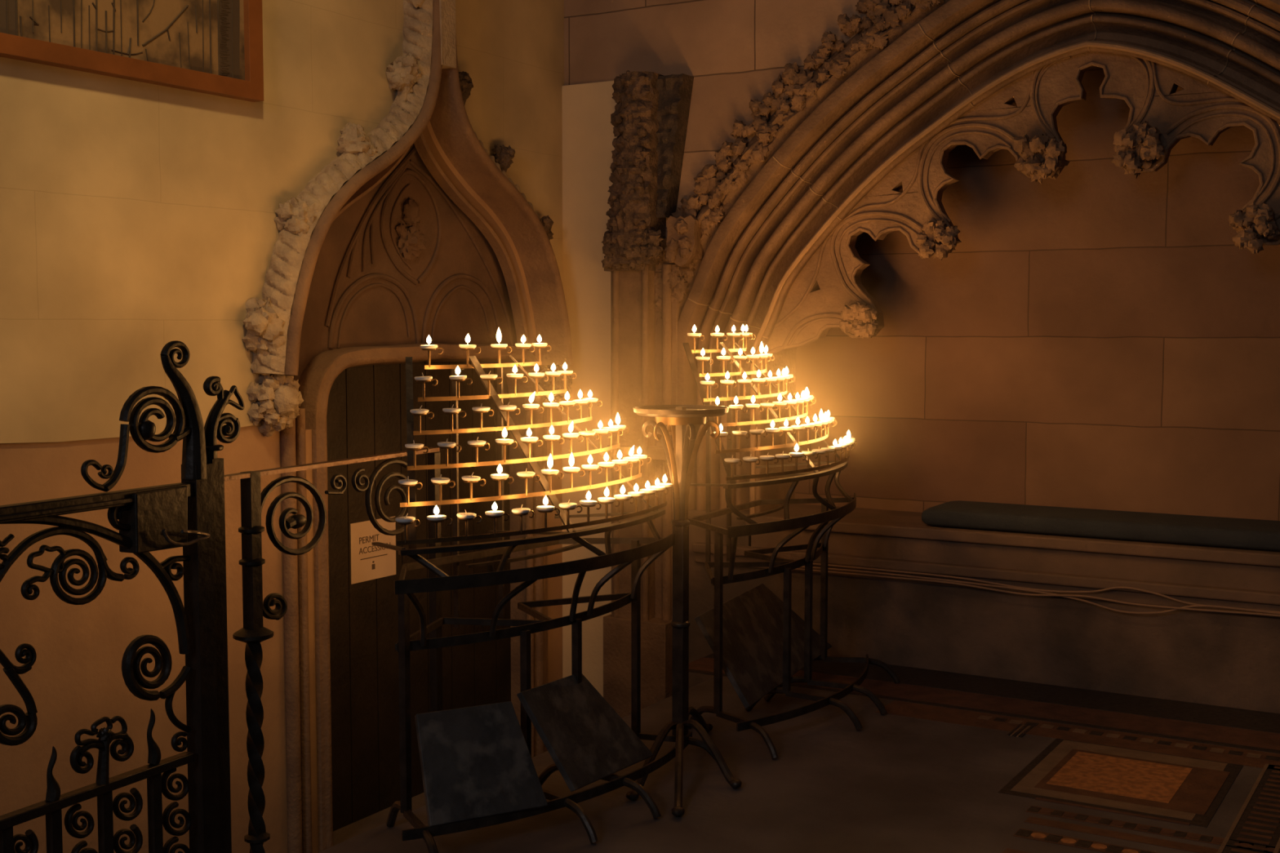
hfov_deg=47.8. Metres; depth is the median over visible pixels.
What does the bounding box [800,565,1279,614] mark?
cable
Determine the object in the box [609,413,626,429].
lit candle
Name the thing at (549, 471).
lit candle
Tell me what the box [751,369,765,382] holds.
lit candle
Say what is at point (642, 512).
candle holder
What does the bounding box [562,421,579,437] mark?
lit candle
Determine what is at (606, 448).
candle holder
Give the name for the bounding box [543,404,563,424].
candle holder
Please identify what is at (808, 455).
candle holder
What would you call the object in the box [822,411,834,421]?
lit candle
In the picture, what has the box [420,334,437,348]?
lit candle
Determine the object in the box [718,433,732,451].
candle holder
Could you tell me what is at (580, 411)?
candle holder
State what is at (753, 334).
candle holder
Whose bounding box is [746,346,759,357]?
lit candle
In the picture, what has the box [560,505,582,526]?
candle holder
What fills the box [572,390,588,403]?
lit candle
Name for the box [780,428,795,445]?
candle holder
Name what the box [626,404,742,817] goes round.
pedestal stand
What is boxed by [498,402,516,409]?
candle
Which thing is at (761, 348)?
lit candle
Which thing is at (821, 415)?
lit candle
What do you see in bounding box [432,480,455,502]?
candle holder
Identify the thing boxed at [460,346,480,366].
candle holder
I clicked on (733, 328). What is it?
lit candle
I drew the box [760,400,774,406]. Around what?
candle
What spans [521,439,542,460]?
candle holder
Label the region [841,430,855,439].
lit candle
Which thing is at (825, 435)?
candle holder
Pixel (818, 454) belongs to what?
candle holder
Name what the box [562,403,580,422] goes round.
candle holder
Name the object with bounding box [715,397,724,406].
lit candle
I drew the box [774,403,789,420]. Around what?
candle holder
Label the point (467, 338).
lit candle
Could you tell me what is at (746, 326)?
lit candle
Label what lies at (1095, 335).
wall
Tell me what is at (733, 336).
candle holder
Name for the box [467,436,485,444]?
candle
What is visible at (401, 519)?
candle
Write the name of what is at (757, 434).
candle holder
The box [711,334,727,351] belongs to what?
candle holder
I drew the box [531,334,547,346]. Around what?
lit candle
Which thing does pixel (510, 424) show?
candle holder
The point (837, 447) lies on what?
lit candle
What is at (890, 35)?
hood
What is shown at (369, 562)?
notice
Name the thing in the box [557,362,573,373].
lit candle
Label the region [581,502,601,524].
candle holder
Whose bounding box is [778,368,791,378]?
lit candle
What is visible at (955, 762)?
floor
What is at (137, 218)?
wall
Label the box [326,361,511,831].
door
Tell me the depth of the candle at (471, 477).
4.34 m
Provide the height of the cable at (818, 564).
0.055 m
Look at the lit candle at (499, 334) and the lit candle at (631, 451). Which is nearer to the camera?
the lit candle at (499, 334)
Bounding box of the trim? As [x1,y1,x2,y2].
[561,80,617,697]
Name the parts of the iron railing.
gate post, handrail, post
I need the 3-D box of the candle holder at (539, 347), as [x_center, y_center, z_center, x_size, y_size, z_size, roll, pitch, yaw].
[-0.356,-0.260,5.191,0.048,0.066,0.065,2,5,31]
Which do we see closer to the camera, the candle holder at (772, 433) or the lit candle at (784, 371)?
the candle holder at (772, 433)
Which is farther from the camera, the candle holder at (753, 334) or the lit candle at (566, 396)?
the candle holder at (753, 334)
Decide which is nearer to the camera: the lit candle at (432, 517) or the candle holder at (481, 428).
the lit candle at (432, 517)
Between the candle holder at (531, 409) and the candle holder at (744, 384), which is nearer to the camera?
the candle holder at (531, 409)
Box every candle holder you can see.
[396,519,420,542]
[400,481,422,504]
[406,445,428,467]
[411,411,434,432]
[416,378,437,399]
[422,346,443,367]
[428,517,452,540]
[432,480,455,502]
[439,444,461,466]
[444,410,466,431]
[450,377,472,398]
[458,515,481,537]
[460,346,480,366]
[462,478,485,500]
[469,442,489,464]
[473,408,493,430]
[481,377,502,396]
[486,512,509,535]
[492,346,511,365]
[492,475,513,497]
[497,440,517,462]
[500,407,519,428]
[507,375,528,395]
[513,510,534,533]
[516,345,534,364]
[518,474,540,495]
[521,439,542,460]
[524,406,543,426]
[529,374,548,394]
[533,345,551,362]
[537,507,559,529]
[542,471,563,493]
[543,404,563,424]
[544,437,564,457]
[546,373,565,392]
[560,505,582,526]
[561,372,576,391]
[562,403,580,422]
[563,435,583,453]
[564,469,585,489]
[578,401,591,420]
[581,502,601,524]
[582,433,599,453]
[582,466,602,487]
[588,400,602,418]
[595,431,612,450]
[599,464,619,484]
[599,499,620,520]
[609,429,623,448]
[614,462,632,481]
[615,496,635,517]
[617,426,629,445]
[628,458,643,478]
[632,493,648,514]
[638,456,651,473]
[644,490,658,511]
[656,488,668,507]
[663,485,674,504]
[688,334,704,351]
[696,358,713,375]
[701,382,718,399]
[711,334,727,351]
[717,357,733,374]
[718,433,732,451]
[720,382,736,399]
[725,460,742,478]
[728,334,743,350]
[729,406,747,423]
[733,432,750,450]
[734,357,750,373]
[737,381,754,397]
[738,334,752,348]
[743,458,759,476]
[745,333,755,349]
[746,405,763,422]
[747,356,761,371]
[751,431,767,448]
[753,380,768,396]
[759,355,770,371]
[760,457,778,475]
[762,404,777,421]
[764,355,774,368]
[765,379,779,395]
[767,430,783,447]
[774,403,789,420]
[776,378,787,394]
[777,456,791,473]
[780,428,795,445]
[782,377,791,391]
[785,377,795,390]
[788,402,798,418]
[790,454,805,471]
[794,426,808,444]
[795,400,807,417]
[801,400,813,413]
[804,398,815,414]
[805,453,817,470]
[806,426,817,442]
[813,424,824,440]
[815,451,829,467]
[820,422,829,439]
[824,421,835,437]
[825,449,836,466]
[826,420,837,435]
[834,448,844,464]
[840,445,850,462]
[844,444,854,460]
[846,443,856,457]
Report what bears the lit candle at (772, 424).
on the rack at (755, 637)
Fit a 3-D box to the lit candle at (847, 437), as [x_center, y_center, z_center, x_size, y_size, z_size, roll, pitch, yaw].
[0.873,0.054,6.076,0.057,0.045,0.057,-4,6,-42]
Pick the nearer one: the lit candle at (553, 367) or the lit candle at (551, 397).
the lit candle at (551, 397)
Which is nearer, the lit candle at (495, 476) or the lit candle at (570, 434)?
the lit candle at (495, 476)
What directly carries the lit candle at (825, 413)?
on the rack at (755, 637)
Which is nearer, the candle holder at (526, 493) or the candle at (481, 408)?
the candle holder at (526, 493)
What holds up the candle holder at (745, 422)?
on the rack at (755, 637)
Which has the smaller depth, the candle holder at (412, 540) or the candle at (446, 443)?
the candle holder at (412, 540)
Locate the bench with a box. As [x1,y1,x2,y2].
[692,503,1279,617]
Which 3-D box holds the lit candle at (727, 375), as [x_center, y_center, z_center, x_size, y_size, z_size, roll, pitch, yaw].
[0.339,-0.190,5.608,0.057,0.050,0.057,4,5,40]
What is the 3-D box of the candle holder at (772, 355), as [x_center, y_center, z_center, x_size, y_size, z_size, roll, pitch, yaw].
[0.549,-0.272,6.207,0.070,0.066,0.048,-2,4,-28]
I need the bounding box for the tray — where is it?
[633,404,728,425]
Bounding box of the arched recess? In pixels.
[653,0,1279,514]
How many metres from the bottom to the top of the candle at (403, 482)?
0.026 m
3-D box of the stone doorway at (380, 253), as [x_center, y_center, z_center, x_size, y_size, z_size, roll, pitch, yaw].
[-0.980,-0.512,6.491,0.350,4.544,2.265,2,5,31]
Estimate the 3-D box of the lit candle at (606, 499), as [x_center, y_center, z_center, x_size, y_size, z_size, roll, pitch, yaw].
[-0.107,0.219,4.639,0.057,0.050,0.057,4,5,30]
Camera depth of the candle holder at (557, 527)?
4.43 m
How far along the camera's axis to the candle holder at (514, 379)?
4.83 m
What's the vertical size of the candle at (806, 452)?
0.026 m
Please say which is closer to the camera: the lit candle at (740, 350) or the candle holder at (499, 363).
the candle holder at (499, 363)
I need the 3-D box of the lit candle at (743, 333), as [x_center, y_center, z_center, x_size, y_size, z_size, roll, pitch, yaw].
[0.438,-0.409,6.139,0.056,0.050,0.056,-2,4,-21]
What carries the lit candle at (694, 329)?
on the rack at (755, 637)
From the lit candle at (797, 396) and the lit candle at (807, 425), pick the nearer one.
the lit candle at (807, 425)
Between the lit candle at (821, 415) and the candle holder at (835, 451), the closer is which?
the candle holder at (835, 451)
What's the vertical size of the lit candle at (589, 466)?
0.048 m
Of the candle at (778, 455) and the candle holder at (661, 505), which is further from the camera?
the candle at (778, 455)
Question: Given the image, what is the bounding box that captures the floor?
[319,653,1279,852]
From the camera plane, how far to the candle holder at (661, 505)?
4.98 m
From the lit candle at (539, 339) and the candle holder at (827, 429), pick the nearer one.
the lit candle at (539, 339)
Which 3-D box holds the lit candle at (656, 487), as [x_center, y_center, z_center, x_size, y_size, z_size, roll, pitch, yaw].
[0.059,0.199,4.974,0.056,0.043,0.056,-1,4,-11]
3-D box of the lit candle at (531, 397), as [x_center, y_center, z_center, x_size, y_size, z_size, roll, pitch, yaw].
[-0.358,-0.086,4.752,0.057,0.055,0.057,4,5,44]
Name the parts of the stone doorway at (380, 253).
hood mould, door moulding, hood mould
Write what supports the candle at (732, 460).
on the rack at (755, 637)
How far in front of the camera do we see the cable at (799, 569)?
6.17 m
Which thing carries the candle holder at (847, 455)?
on the rack at (755, 637)
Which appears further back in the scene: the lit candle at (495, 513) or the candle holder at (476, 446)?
the candle holder at (476, 446)
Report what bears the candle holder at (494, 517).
on the rack at (478, 771)
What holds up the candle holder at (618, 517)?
on the rack at (478, 771)
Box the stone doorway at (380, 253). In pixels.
[241,0,573,852]
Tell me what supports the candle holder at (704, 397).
on the rack at (755, 637)
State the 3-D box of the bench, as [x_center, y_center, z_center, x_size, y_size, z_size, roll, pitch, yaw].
[2.897,0.630,5.850,5.814,0.255,0.578,2,5,31]
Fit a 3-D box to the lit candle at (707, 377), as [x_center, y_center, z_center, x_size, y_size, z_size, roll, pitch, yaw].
[0.258,-0.182,5.531,0.057,0.044,0.057,3,4,39]
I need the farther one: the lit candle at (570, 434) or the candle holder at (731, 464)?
the candle holder at (731, 464)
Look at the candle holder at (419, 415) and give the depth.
4.46 m
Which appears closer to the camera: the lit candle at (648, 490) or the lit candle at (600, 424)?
the lit candle at (648, 490)
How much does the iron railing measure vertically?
1.418 m
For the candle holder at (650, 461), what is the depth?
5.09 m
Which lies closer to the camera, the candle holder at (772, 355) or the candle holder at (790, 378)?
the candle holder at (790, 378)
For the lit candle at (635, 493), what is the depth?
4.79 m
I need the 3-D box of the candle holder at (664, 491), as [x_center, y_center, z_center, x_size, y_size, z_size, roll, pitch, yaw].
[0.092,0.239,5.074,0.048,0.066,0.065,3,5,38]
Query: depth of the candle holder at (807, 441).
5.79 m
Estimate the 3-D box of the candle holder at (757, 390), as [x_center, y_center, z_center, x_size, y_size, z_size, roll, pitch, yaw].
[0.480,-0.153,5.795,0.048,0.066,0.065,3,5,34]
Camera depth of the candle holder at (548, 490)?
4.57 m
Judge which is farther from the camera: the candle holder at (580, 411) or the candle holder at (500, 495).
the candle holder at (580, 411)
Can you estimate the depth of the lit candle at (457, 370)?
4.62 m
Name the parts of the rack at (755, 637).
frame rail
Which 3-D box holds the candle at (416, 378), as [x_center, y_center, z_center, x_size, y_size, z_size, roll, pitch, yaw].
[-0.683,-0.157,4.560,0.057,0.026,0.057,2,5,37]
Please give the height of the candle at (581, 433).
0.026 m
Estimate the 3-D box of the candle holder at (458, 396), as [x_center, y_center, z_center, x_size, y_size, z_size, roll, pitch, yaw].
[-0.578,-0.124,4.646,0.048,0.066,0.065,3,5,41]
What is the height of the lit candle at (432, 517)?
0.045 m
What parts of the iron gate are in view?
rail, rail, latch handle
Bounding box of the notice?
[350,515,395,584]
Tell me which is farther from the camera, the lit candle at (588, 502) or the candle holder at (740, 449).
the candle holder at (740, 449)
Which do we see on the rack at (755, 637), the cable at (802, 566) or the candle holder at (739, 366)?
the candle holder at (739, 366)
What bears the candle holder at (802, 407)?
on the rack at (755, 637)
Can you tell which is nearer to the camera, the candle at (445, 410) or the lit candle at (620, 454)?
the candle at (445, 410)
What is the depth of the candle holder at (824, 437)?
5.96 m
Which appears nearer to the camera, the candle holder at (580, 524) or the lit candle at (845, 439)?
the candle holder at (580, 524)
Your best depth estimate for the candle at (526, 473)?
4.47 m
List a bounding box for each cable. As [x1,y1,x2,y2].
[793,568,1279,617]
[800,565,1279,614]
[813,563,1279,612]
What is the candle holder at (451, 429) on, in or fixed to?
on the rack at (478, 771)
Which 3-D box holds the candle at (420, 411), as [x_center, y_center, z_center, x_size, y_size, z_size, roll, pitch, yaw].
[-0.680,-0.052,4.457,0.057,0.026,0.057,5,7,42]
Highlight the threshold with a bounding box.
[333,792,425,846]
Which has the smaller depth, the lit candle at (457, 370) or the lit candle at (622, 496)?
the lit candle at (457, 370)
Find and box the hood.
[656,0,948,324]
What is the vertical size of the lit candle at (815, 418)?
0.050 m
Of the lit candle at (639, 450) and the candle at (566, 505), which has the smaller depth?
the candle at (566, 505)
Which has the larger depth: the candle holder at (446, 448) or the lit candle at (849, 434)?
the lit candle at (849, 434)
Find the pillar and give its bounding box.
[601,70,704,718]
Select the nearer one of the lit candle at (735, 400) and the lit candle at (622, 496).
the lit candle at (622, 496)
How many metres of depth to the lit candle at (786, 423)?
5.61 m
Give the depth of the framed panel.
5.08 m
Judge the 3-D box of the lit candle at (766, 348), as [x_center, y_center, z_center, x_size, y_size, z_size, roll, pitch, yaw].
[0.539,-0.322,6.197,0.057,0.049,0.057,5,7,40]
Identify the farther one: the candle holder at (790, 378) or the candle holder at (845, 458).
the candle holder at (790, 378)
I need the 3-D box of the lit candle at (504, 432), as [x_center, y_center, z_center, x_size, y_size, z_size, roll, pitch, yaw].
[-0.425,0.029,4.540,0.057,0.051,0.057,3,3,32]
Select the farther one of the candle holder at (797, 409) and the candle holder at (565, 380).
the candle holder at (797, 409)
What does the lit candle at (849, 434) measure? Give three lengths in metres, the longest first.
0.057 x 0.057 x 0.045 m
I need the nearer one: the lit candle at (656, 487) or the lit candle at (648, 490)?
the lit candle at (648, 490)
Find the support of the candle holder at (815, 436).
on the rack at (755, 637)
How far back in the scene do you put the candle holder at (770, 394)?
5.88 m
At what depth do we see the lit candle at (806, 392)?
6.12 m
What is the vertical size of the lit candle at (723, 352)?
0.047 m
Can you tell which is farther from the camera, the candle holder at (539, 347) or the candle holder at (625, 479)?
the candle holder at (539, 347)
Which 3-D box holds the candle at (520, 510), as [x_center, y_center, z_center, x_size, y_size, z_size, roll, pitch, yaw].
[-0.359,0.250,4.363,0.057,0.026,0.057,0,5,23]
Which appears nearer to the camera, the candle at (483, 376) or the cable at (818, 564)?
the candle at (483, 376)
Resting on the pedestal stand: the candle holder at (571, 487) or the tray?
the tray
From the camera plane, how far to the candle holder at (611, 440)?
5.07 m
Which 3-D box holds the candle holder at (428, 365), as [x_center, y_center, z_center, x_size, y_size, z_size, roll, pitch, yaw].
[-0.676,-0.225,4.680,0.048,0.066,0.065,3,5,40]
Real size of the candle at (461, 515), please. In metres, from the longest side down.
0.057 x 0.057 x 0.026 m
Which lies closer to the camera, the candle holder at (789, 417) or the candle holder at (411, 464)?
the candle holder at (411, 464)
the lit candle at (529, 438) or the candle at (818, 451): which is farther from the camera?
the candle at (818, 451)
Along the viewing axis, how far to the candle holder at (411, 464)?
4.36 m
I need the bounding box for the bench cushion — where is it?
[921,500,1279,551]
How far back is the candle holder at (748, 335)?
6.14 m
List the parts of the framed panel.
panel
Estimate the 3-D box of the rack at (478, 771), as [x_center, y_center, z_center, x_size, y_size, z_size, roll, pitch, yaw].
[-0.328,0.490,4.633,0.794,1.486,1.349,3,5,35]
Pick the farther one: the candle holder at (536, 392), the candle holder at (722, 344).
the candle holder at (722, 344)
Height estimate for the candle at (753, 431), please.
0.026 m
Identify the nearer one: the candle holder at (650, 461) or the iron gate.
the iron gate
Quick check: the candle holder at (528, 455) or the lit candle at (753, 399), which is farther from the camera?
the lit candle at (753, 399)
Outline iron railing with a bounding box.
[203,376,442,852]
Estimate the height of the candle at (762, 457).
0.026 m
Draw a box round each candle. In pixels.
[395,513,415,522]
[398,476,417,484]
[404,440,423,448]
[409,405,428,413]
[414,373,432,380]
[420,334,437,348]
[426,505,446,520]
[431,474,449,483]
[437,439,456,446]
[442,404,461,412]
[448,366,466,379]
[457,510,475,518]
[458,333,475,347]
[461,472,480,480]
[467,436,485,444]
[471,403,489,411]
[480,371,497,378]
[484,502,504,515]
[490,328,507,347]
[490,464,509,479]
[495,427,513,443]
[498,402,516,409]
[506,365,523,377]
[511,504,530,513]
[515,334,531,346]
[516,469,535,476]
[520,428,537,441]
[522,392,539,408]
[528,364,544,376]
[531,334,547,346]
[536,495,555,511]
[541,453,559,474]
[542,392,559,406]
[542,425,559,439]
[545,363,561,374]
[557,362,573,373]
[559,391,575,404]
[559,499,577,508]
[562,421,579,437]
[562,452,580,471]
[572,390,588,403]
[578,428,595,435]
[579,490,597,505]
[581,454,599,469]
[582,390,598,401]
[591,420,608,433]
[597,452,614,466]
[597,487,615,502]
[602,419,618,431]
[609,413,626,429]
[611,450,628,463]
[613,485,631,499]
[622,445,639,461]
[627,483,644,496]
[631,446,647,458]
[639,480,656,493]
[648,478,665,490]
[657,474,672,487]
[687,324,701,336]
[695,348,710,359]
[699,373,715,384]
[710,325,724,336]
[713,423,728,435]
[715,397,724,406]
[716,347,730,359]
[720,371,734,383]
[724,455,739,462]
[726,325,740,335]
[728,396,743,408]
[732,427,746,434]
[733,348,747,358]
[737,372,751,382]
[739,324,752,334]
[740,324,749,335]
[742,454,758,461]
[745,395,759,407]
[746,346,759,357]
[749,426,764,433]
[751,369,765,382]
[755,342,768,357]
[760,346,772,356]
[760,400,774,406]
[760,452,774,459]
[763,370,777,381]
[764,420,779,431]
[772,368,785,379]
[772,393,786,404]
[774,450,790,457]
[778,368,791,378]
[778,419,793,430]
[779,368,793,377]
[782,393,796,404]
[788,444,804,456]
[790,392,804,402]
[790,417,804,429]
[795,391,809,401]
[799,388,813,399]
[800,417,814,427]
[800,448,816,454]
[808,413,822,426]
[811,446,826,453]
[815,409,827,424]
[818,412,831,422]
[820,445,835,451]
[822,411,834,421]
[828,439,842,449]
[833,438,848,448]
[838,435,852,445]
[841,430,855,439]
[842,432,855,441]
[842,434,854,444]
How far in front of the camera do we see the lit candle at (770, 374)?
5.87 m
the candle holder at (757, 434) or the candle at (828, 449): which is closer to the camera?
the candle holder at (757, 434)
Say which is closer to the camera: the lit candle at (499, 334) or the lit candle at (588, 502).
the lit candle at (588, 502)
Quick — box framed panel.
[0,0,263,102]
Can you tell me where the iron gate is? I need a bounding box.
[0,340,220,852]
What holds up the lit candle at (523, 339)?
on the rack at (478, 771)
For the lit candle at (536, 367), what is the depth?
4.92 m
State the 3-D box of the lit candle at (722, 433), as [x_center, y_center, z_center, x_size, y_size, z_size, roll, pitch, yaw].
[0.299,0.012,5.348,0.057,0.046,0.057,3,4,24]
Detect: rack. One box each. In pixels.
[371,345,715,852]
[682,333,900,759]
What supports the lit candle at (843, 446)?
on the rack at (755, 637)
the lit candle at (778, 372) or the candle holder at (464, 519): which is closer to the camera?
the candle holder at (464, 519)
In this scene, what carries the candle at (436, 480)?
on the rack at (478, 771)
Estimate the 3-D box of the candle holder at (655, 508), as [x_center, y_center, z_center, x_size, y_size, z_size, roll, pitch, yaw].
[0.030,0.251,4.897,0.048,0.066,0.065,2,4,26]
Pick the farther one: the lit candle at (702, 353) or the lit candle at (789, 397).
the lit candle at (789, 397)
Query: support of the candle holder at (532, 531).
on the rack at (478, 771)
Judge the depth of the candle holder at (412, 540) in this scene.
4.17 m
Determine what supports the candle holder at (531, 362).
on the rack at (478, 771)
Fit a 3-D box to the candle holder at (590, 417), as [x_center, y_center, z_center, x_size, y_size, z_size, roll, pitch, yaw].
[-0.172,-0.061,5.159,0.048,0.066,0.065,3,5,40]
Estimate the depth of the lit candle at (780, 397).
5.74 m
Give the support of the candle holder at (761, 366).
on the rack at (755, 637)
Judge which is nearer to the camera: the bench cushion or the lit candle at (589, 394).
the lit candle at (589, 394)
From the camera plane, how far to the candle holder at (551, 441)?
4.70 m
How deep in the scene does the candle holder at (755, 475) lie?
5.33 m
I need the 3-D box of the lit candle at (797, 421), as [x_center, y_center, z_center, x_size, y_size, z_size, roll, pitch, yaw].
[0.622,-0.013,5.697,0.057,0.048,0.057,2,6,26]
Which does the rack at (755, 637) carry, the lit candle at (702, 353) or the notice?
the lit candle at (702, 353)
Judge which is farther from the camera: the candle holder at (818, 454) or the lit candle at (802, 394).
the lit candle at (802, 394)
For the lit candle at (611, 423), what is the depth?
5.06 m
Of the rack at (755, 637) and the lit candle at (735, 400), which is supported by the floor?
the rack at (755, 637)
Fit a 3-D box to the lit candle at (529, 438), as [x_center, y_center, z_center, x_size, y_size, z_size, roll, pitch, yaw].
[-0.353,0.027,4.615,0.056,0.045,0.056,0,4,-7]
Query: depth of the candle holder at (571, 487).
4.64 m
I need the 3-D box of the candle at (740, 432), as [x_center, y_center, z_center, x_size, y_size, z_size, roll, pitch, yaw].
[0.373,0.018,5.409,0.057,0.026,0.057,4,4,34]
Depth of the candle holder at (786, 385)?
6.20 m
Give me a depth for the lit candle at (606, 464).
4.79 m
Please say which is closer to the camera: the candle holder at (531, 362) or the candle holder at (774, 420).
the candle holder at (531, 362)
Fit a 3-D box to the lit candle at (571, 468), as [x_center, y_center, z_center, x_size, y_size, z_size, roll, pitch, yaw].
[-0.220,0.115,4.636,0.057,0.062,0.057,5,5,40]
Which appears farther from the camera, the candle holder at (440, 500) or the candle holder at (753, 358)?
the candle holder at (753, 358)
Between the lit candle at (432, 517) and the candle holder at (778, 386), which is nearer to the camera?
the lit candle at (432, 517)
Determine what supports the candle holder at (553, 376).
on the rack at (478, 771)
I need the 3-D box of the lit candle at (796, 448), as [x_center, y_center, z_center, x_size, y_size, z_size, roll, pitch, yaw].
[0.597,0.090,5.516,0.057,0.050,0.057,5,6,36]
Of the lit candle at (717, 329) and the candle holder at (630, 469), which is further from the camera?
the lit candle at (717, 329)
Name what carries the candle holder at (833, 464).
on the rack at (755, 637)
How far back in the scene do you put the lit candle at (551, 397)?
4.83 m
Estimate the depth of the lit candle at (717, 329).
5.83 m
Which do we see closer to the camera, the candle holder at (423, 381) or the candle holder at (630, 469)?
the candle holder at (423, 381)
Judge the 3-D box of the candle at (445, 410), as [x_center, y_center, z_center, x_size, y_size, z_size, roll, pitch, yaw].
[-0.589,-0.056,4.519,0.057,0.026,0.057,3,4,28]
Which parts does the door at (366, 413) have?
handle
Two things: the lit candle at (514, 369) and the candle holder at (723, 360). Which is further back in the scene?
the candle holder at (723, 360)
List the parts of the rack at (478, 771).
frame rail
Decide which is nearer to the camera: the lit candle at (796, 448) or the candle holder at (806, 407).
the lit candle at (796, 448)
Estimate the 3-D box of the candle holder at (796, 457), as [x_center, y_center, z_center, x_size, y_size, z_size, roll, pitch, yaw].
[0.601,0.140,5.528,0.048,0.066,0.065,2,5,29]
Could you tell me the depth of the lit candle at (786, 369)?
6.20 m
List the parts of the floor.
ochre tile panel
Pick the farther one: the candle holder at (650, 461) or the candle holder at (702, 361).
the candle holder at (702, 361)
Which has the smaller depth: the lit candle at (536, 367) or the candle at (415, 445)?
the candle at (415, 445)
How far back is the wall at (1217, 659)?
6.62 m
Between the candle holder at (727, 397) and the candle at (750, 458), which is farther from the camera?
the candle holder at (727, 397)
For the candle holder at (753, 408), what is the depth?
5.59 m
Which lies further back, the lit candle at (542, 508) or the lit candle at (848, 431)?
the lit candle at (848, 431)
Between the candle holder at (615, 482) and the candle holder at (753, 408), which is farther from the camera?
the candle holder at (753, 408)
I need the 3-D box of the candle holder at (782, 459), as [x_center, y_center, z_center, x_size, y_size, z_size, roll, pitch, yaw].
[0.541,0.144,5.460,0.048,0.066,0.065,2,4,26]
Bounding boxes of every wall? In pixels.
[0,0,564,852]
[564,0,1279,713]
[795,66,1279,520]
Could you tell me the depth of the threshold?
6.43 m
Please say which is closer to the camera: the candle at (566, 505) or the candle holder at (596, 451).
the candle at (566, 505)
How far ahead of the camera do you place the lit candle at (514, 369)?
4.81 m
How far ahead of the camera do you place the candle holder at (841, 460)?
5.91 m
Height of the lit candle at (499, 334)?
0.070 m
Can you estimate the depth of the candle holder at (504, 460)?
4.54 m
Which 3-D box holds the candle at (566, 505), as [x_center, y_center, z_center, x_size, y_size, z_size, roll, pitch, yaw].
[-0.224,0.241,4.493,0.057,0.026,0.057,3,6,26]
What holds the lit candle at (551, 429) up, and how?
on the rack at (478, 771)
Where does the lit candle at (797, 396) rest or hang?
on the rack at (755, 637)
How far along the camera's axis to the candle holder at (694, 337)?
5.72 m
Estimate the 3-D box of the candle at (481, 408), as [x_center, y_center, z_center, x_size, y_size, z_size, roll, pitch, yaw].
[-0.504,-0.061,4.589,0.057,0.026,0.057,1,4,32]
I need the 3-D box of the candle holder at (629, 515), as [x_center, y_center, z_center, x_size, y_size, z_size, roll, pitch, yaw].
[-0.053,0.263,4.729,0.048,0.066,0.065,2,5,30]
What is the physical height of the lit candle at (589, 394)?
0.044 m
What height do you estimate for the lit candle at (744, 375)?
0.044 m
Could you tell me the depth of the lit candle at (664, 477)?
5.06 m

